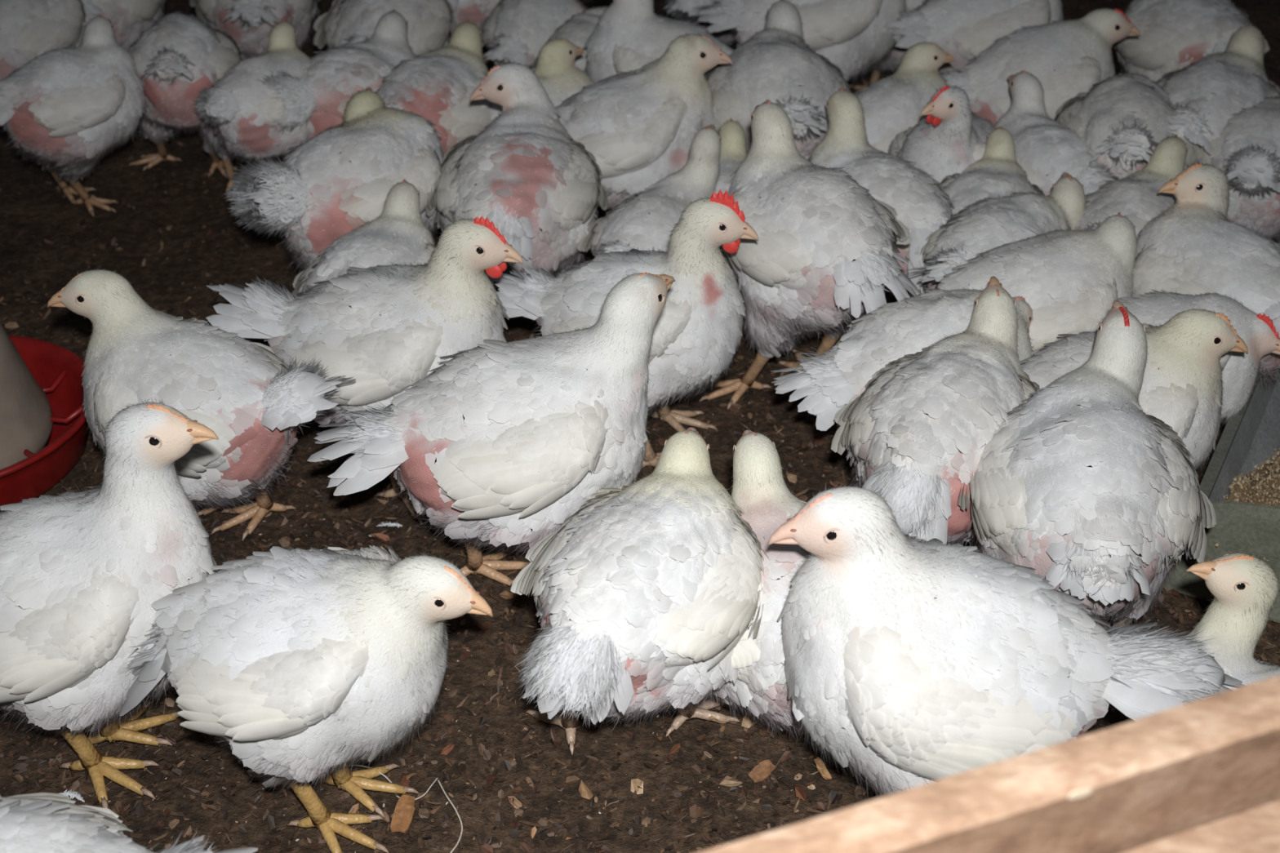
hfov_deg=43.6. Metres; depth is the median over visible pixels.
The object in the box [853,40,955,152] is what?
chicken
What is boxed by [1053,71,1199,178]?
chicken
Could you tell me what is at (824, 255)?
chicken
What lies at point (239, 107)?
chicken
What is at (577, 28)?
chicken
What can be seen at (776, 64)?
chicken
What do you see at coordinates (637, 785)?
wood shavings
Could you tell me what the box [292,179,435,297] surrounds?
chicken
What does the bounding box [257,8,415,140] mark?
chicken
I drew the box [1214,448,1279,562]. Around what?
feed
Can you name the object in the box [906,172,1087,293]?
chicken
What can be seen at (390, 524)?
feather
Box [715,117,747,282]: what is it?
chicken
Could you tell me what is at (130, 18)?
chicken
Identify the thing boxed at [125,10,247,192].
chicken
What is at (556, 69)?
chicken
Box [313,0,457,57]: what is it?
chicken
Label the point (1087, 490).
chicken
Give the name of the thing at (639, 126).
chicken
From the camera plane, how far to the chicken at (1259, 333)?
1.96 m
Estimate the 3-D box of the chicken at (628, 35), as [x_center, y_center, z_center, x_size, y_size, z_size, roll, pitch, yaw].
[0.071,-0.600,2.764,0.325,0.373,0.261,27,42,34]
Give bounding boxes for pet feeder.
[0,322,88,511]
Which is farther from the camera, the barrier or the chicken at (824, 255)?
the chicken at (824, 255)
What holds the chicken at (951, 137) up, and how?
on the floor
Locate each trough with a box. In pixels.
[1160,370,1279,622]
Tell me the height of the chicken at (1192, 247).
0.323 m
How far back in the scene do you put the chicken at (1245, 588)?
1.51 m
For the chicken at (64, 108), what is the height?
0.349 m
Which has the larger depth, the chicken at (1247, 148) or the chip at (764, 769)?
the chicken at (1247, 148)
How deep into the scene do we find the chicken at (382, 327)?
1.91 m
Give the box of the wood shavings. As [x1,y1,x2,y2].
[0,0,1279,852]
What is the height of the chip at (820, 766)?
0.011 m
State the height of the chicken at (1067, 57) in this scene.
0.320 m
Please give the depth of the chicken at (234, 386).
1.83 m
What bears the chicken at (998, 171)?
on the floor
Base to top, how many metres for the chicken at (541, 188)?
0.358 m
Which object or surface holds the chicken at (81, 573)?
on the floor
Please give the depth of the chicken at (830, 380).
1.92 m
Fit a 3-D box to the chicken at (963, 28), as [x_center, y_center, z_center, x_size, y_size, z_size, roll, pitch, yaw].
[0.603,-0.703,2.953,0.349,0.334,0.274,6,34,8]
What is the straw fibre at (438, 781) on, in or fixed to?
on the wood shavings
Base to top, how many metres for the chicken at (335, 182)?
0.319 m
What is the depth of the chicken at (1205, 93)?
2.48 m
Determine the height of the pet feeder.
0.522 m
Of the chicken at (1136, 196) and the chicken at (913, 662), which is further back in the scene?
the chicken at (1136, 196)
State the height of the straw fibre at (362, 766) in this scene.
0.010 m
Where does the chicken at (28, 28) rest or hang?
on the floor
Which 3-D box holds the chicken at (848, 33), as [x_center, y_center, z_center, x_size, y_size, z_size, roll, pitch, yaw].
[0.299,-0.707,2.948,0.376,0.347,0.297,-26,41,-33]
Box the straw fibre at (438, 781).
[437,779,462,852]
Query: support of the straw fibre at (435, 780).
on the wood shavings
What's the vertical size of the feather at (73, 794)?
0.010 m
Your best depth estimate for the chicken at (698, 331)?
1.99 m
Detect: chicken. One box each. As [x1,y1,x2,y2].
[0,0,86,127]
[0,13,147,216]
[0,395,220,808]
[0,792,257,852]
[47,267,355,540]
[80,0,166,49]
[119,545,493,852]
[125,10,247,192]
[189,0,319,57]
[191,20,315,177]
[205,215,523,524]
[223,86,444,275]
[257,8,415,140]
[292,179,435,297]
[306,271,675,586]
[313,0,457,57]
[375,19,493,156]
[425,62,608,290]
[448,0,499,63]
[477,0,587,71]
[488,189,758,467]
[489,37,595,119]
[510,427,769,755]
[527,4,608,72]
[554,32,733,213]
[577,124,724,265]
[582,0,733,82]
[662,0,738,48]
[693,0,908,86]
[698,98,921,409]
[703,0,851,159]
[706,430,811,742]
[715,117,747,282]
[768,483,1244,799]
[769,287,1034,451]
[808,87,955,337]
[831,275,1039,552]
[849,0,924,90]
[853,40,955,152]
[880,0,1063,73]
[888,84,994,182]
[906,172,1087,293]
[921,212,1137,350]
[937,125,1044,213]
[938,7,1141,125]
[958,299,1216,628]
[994,69,1119,195]
[1019,307,1248,474]
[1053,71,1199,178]
[1073,134,1188,240]
[1089,288,1279,427]
[1112,0,1269,81]
[1132,161,1279,395]
[1155,22,1279,155]
[1186,550,1279,689]
[1195,95,1279,244]
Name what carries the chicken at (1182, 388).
on the floor
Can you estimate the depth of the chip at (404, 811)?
1.60 m
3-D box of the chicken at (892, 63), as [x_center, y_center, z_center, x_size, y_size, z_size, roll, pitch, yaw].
[0.529,-0.770,3.081,0.258,0.305,0.339,-26,41,-33]
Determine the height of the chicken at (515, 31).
0.255 m
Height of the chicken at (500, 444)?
0.404 m
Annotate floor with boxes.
[0,0,1279,852]
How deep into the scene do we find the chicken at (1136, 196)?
2.25 m
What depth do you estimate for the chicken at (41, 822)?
1.26 m
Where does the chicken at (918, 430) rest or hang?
on the wood shavings
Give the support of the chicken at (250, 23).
on the floor
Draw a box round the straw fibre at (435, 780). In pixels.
[395,777,438,800]
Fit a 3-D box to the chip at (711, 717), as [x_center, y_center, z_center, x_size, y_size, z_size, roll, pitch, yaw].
[0.084,0.315,1.714,0.019,0.011,0.008,-12,35,-17]
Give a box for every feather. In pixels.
[59,789,84,802]
[376,520,402,528]
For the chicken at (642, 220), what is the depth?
2.27 m
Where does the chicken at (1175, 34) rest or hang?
on the floor
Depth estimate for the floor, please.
1.85 m
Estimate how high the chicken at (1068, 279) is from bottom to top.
0.301 m
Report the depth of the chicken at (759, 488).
1.55 m
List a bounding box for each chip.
[390,794,415,833]
[708,715,726,723]
[747,760,776,782]
[813,756,831,779]
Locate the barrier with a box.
[699,675,1279,852]
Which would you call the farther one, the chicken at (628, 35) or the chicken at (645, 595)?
the chicken at (628, 35)
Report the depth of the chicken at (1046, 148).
2.42 m
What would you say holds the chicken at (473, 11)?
on the floor
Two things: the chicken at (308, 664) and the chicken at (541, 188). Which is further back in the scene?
the chicken at (541, 188)
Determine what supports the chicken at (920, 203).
on the floor
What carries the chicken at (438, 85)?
on the floor
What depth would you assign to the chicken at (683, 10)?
3.07 m

